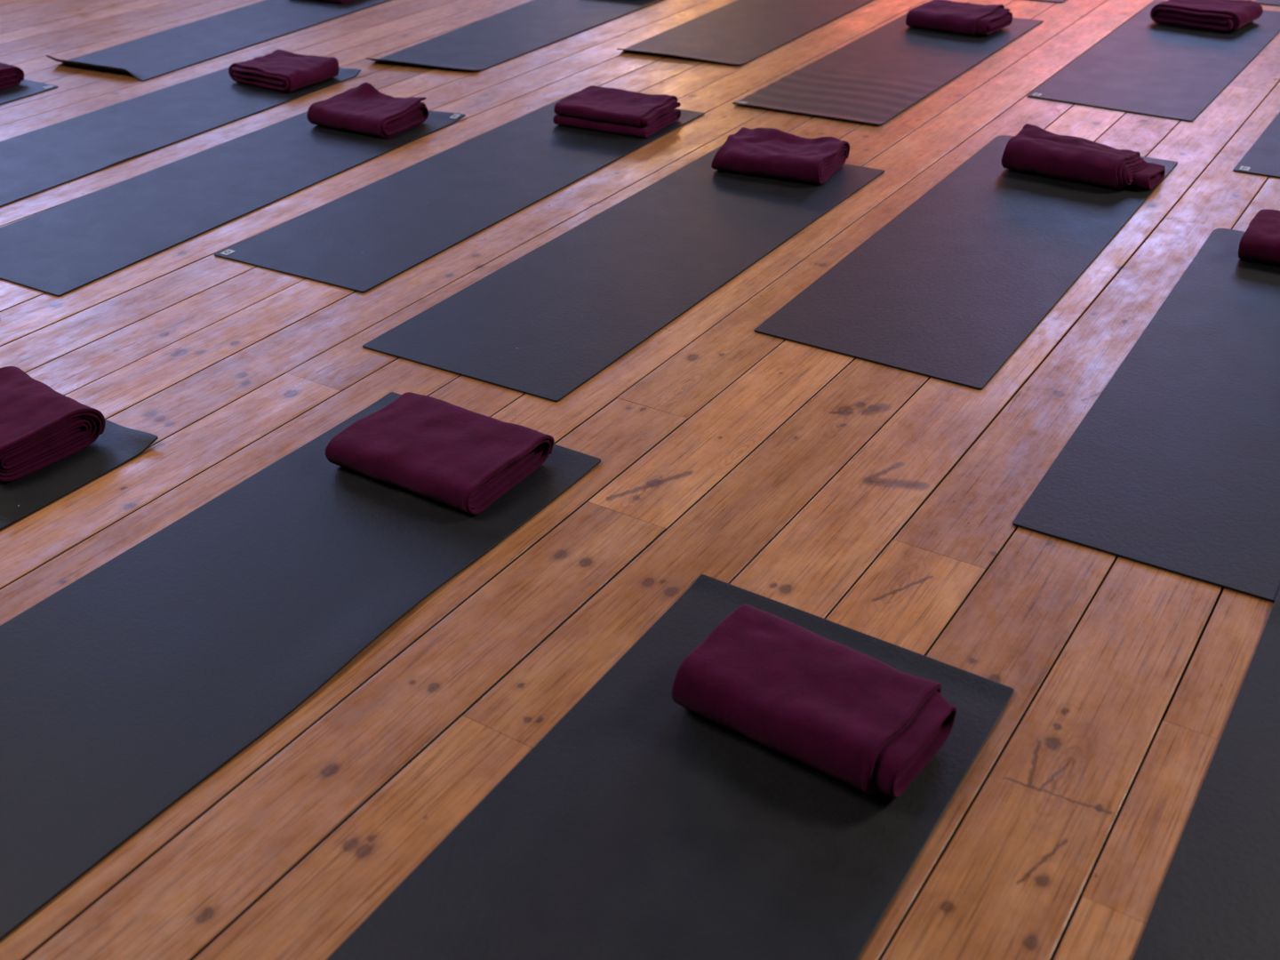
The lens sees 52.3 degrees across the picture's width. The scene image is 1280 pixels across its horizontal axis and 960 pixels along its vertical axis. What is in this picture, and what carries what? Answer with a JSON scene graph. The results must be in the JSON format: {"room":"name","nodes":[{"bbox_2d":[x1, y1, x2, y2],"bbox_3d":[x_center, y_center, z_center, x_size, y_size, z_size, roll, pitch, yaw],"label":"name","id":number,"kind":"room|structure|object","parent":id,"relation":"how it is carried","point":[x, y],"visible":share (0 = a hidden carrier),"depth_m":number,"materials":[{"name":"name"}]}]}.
{"room":"exercise studio","nodes":[
{"label":"exercise studio","id":0,"kind":"room"},
{"bbox_2d":[0,0,1279,959],"bbox_3d":[0.151,-1.815,5.710,10.899,0.100,12.200,18,37,28],"label":"floor","id":1,"kind":"structure","parent":0,"point":[877,500],"depth_m":2.73,"materials":[{"name":"brown wood"}]},
{"bbox_2d":[0,79,57,104],"bbox_3d":[-3.178,-1.309,4.979,0.610,0.006,1.837,17,37,27],"label":"yoga mat","id":2,"kind":"object","parent":1,"relation":"on","point":[27,88],"visible":0.81,"depth_m":5.45,"materials":[{"name":"rubber"}]},
{"bbox_2d":[0,62,24,89],"bbox_3d":[-2.812,-1.717,5.524,0.347,0.082,0.246,21,39,31],"label":"folded blanket","id":3,"kind":"object","parent":2,"relation":"on","point":[11,76],"visible":1,"depth_m":5.48,"materials":[{"name":"purple fabric"}]},
{"bbox_2d":[0,418,158,530],"bbox_3d":[-1.834,0.237,2.454,0.628,0.021,1.830,18,37,28],"label":"yoga mat","id":4,"kind":"object","parent":1,"relation":"on","point":[117,444],"visible":0.47,"depth_m":2.83,"materials":[{"name":"rubber"}]},
{"bbox_2d":[0,366,105,481],"bbox_3d":[-1.420,-0.132,2.934,0.350,0.097,0.275,22,39,33],"label":"folded blanket","id":5,"kind":"object","parent":4,"relation":"on","point":[41,427],"visible":1,"depth_m":2.88,"materials":[{"name":"fabric"}]},
{"bbox_2d":[0,67,360,207],"bbox_3d":[-1.915,-1.376,5.007,0.608,0.021,1.846,17,37,27],"label":"yoga mat","id":6,"kind":"object","parent":1,"relation":"on","point":[35,162],"visible":0.84,"depth_m":4.95,"materials":[{"name":"rubber"}]},
{"bbox_2d":[228,48,339,92],"bbox_3d":[-1.494,-1.708,5.444,0.394,0.081,0.302,18,37,28],"label":"folded blanket","id":7,"kind":"object","parent":6,"relation":"on","point":[280,70],"visible":1,"depth_m":5.38,"materials":[{"name":"purple fabric"}]},
{"bbox_2d":[45,0,390,80],"bbox_3d":[-1.891,-2.235,6.333,0.621,0.053,1.906,15,36,25],"label":"yoga mat","id":8,"kind":"object","parent":1,"relation":"on","point":[165,52],"visible":1,"depth_m":6.16,"materials":[{"name":"rubber"}]},
{"bbox_2d":[320,0,354,3],"bbox_3d":[-1.618,-2.563,6.802,0.383,0.079,0.273,18,37,28],"label":"folded blanket","id":9,"kind":"object","parent":8,"relation":"on","point":[335,1],"visible":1,"depth_m":6.67,"materials":[{"name":"purple fabric"}]},
{"bbox_2d":[0,110,465,296],"bbox_3d":[-1.404,-1.030,4.440,0.612,0.013,1.851,17,37,27],"label":"yoga mat","id":10,"kind":"object","parent":1,"relation":"on","point":[58,251],"visible":0.88,"depth_m":4.26,"materials":[{"name":"rubber"}]},
{"bbox_2d":[306,82,428,137],"bbox_3d":[-1.018,-1.386,4.881,0.388,0.110,0.284,18,37,28],"label":"folded blanket","id":11,"kind":"object","parent":10,"relation":"on","point":[363,108],"visible":1,"depth_m":4.84,"materials":[{"name":"purple fabric"}]},
{"bbox_2d":[0,392,600,941],"bbox_3d":[-0.840,0.293,2.324,0.636,0.011,1.830,18,37,28],"label":"yoga mat","id":12,"kind":"object","parent":1,"relation":"on","point":[125,688],"visible":0.8,"depth_m":2.34,"materials":[{"name":"rubber"}]},
{"bbox_2d":[325,392,554,514],"bbox_3d":[-0.429,-0.068,2.804,0.403,0.073,0.302,18,37,28],"label":"folded blanket","id":13,"kind":"object","parent":12,"relation":"on","point":[443,452],"visible":1,"depth_m":2.75,"materials":[{"name":"purple fabric"}]},
{"bbox_2d":[214,95,703,292],"bbox_3d":[-0.515,-1.028,4.400,0.618,0.006,1.895,18,37,28],"label":"yoga mat","id":14,"kind":"object","parent":1,"relation":"on","point":[367,236],"visible":0.91,"depth_m":4.18,"materials":[{"name":"rubber"}]},
{"bbox_2d":[552,85,680,137],"bbox_3d":[-0.083,-1.365,4.822,0.400,0.088,0.286,16,36,26],"label":"folded blanket","id":15,"kind":"object","parent":14,"relation":"on","point":[612,110],"visible":1,"depth_m":4.76,"materials":[{"name":"purple fabric"}]},
{"bbox_2d":[365,0,662,71],"bbox_3d":[-0.492,-2.211,6.246,0.652,0.028,1.953,18,37,28],"label":"yoga mat","id":16,"kind":"object","parent":1,"relation":"on","point":[489,42],"visible":1,"depth_m":6.05,"materials":[{"name":"rubber"}]},
{"bbox_2d":[362,144,884,401],"bbox_3d":[0.051,-0.683,3.827,0.608,0.005,1.852,18,37,28],"label":"yoga mat","id":17,"kind":"object","parent":1,"relation":"on","point":[547,322],"visible":0.94,"depth_m":3.63,"materials":[{"name":"rubber"}]},
{"bbox_2d":[711,127,849,183],"bbox_3d":[0.471,-1.089,4.356,0.391,0.089,0.293,14,36,24],"label":"folded blanket","id":18,"kind":"object","parent":17,"relation":"on","point":[770,152],"visible":1,"depth_m":4.30,"materials":[{"name":"purple fabric"}]},
{"bbox_2d":[326,574,1014,959],"bbox_3d":[-0.125,0.687,1.667,0.629,0.009,1.833,18,37,28],"label":"yoga mat","id":19,"kind":"object","parent":1,"relation":"on","point":[642,825],"visible":0.77,"depth_m":1.91,"materials":[{"name":"rubber"}]},
{"bbox_2d":[671,603,956,798],"bbox_3d":[0.282,0.347,2.089,0.406,0.099,0.254,20,38,31],"label":"folded blanket","id":20,"kind":"object","parent":19,"relation":"on","point":[838,710],"visible":1,"depth_m":2.04,"materials":[{"name":"purple fabric"}]},
{"bbox_2d":[616,0,873,65],"bbox_3d":[0.646,-2.241,6.243,0.634,0.020,1.899,18,37,28],"label":"yoga mat","id":21,"kind":"object","parent":1,"relation":"on","point":[739,32],"visible":1,"depth_m":5.99,"materials":[{"name":"rubber"}]},
{"bbox_2d":[732,13,1043,125],"bbox_3d":[1.099,-1.775,5.492,0.611,0.012,1.807,18,37,28],"label":"yoga mat","id":22,"kind":"object","parent":1,"relation":"on","point":[876,76],"visible":0.84,"depth_m":5.32,"materials":[{"name":"rubber"}]},
{"bbox_2d":[905,0,1012,36],"bbox_3d":[1.447,-2.095,5.890,0.407,0.096,0.295,22,40,33],"label":"folded blanket","id":23,"kind":"object","parent":22,"relation":"on","point":[942,15],"visible":1,"depth_m":5.82,"materials":[{"name":"purple fabric"}]},
{"bbox_2d":[754,135,1177,389],"bbox_3d":[1.034,-0.716,3.828,0.631,0.005,1.822,18,37,28],"label":"yoga mat","id":24,"kind":"object","parent":1,"relation":"on","point":[951,286],"visible":0.84,"depth_m":3.60,"materials":[{"name":"rubber"}]},
{"bbox_2d":[1001,123,1165,189],"bbox_3d":[1.434,-1.037,4.206,0.477,0.109,0.237,18,37,28],"label":"folded blanket","id":25,"kind":"object","parent":24,"relation":"on","point":[1035,149],"visible":1,"depth_m":4.16,"materials":[{"name":"purple fabric"}]},
{"bbox_2d":[1032,0,1066,2],"bbox_3d":[2.268,-2.792,7.046,0.611,0.005,1.849,18,37,28],"label":"yoga mat","id":26,"kind":"object","parent":1,"relation":"on","point":[1052,1],"visible":1,"depth_m":6.30,"materials":[{"name":"rubber"}]},
{"bbox_2d":[1012,228,1279,602],"bbox_3d":[1.469,-0.245,3.062,0.638,0.005,1.793,18,37,28],"label":"yoga mat","id":27,"kind":"object","parent":1,"relation":"on","point":[1174,467],"visible":0.95,"depth_m":2.80,"materials":[{"name":"rubber"}]},
{"bbox_2d":[1238,208,1279,264],"bbox_3d":[1.873,-0.652,3.594,0.386,0.089,0.278,18,37,28],"label":"folded blanket","id":28,"kind":"object","parent":27,"relation":"on","point":[1260,241],"visible":1,"depth_m":3.58,"materials":[{"name":"purple fabric"}]},
{"bbox_2d":[1027,0,1279,121],"bbox_3d":[2.236,-1.797,5.474,0.629,0.006,1.852,18,37,28],"label":"yoga mat","id":29,"kind":"object","parent":1,"relation":"on","point":[1145,66],"visible":0.84,"depth_m":5.27,"materials":[{"name":"rubber"}]},
{"bbox_2d":[1150,0,1263,32],"bbox_3d":[2.531,-2.093,5.838,0.399,0.090,0.308,24,41,35],"label":"folded blanket","id":30,"kind":"object","parent":29,"relation":"on","point":[1227,16],"visible":1,"depth_m":5.76,"materials":[{"name":"purple fabric"}]},
{"bbox_2d":[1131,589,1279,959],"bbox_3d":[0.952,0.671,1.634,0.612,0.011,1.830,18,37,28],"label":"yoga mat","id":31,"kind":"object","parent":1,"relation":"on","point":[1218,898],"visible":1,"depth_m":1.86,"materials":[{"name":"rubber"}]},
{"bbox_2d":[1232,112,1279,177],"bbox_3d":[2.685,-1.343,4.734,0.611,0.006,1.828,18,37,28],"label":"yoga mat","id":32,"kind":"object","parent":1,"relation":"on","point":[1263,157],"visible":1,"depth_m":4.35,"materials":[{"name":"rubber"}]},
{"bbox_2d":[1255,0,1279,6],"bbox_3d":[3.644,-2.580,6.642,0.610,0.005,1.834,18,37,28],"label":"yoga mat","id":33,"kind":"object","parent":1,"relation":"on","point":[1276,3],"visible":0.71,"depth_m":6.16,"materials":[{"name":"rubber"}]}
]}

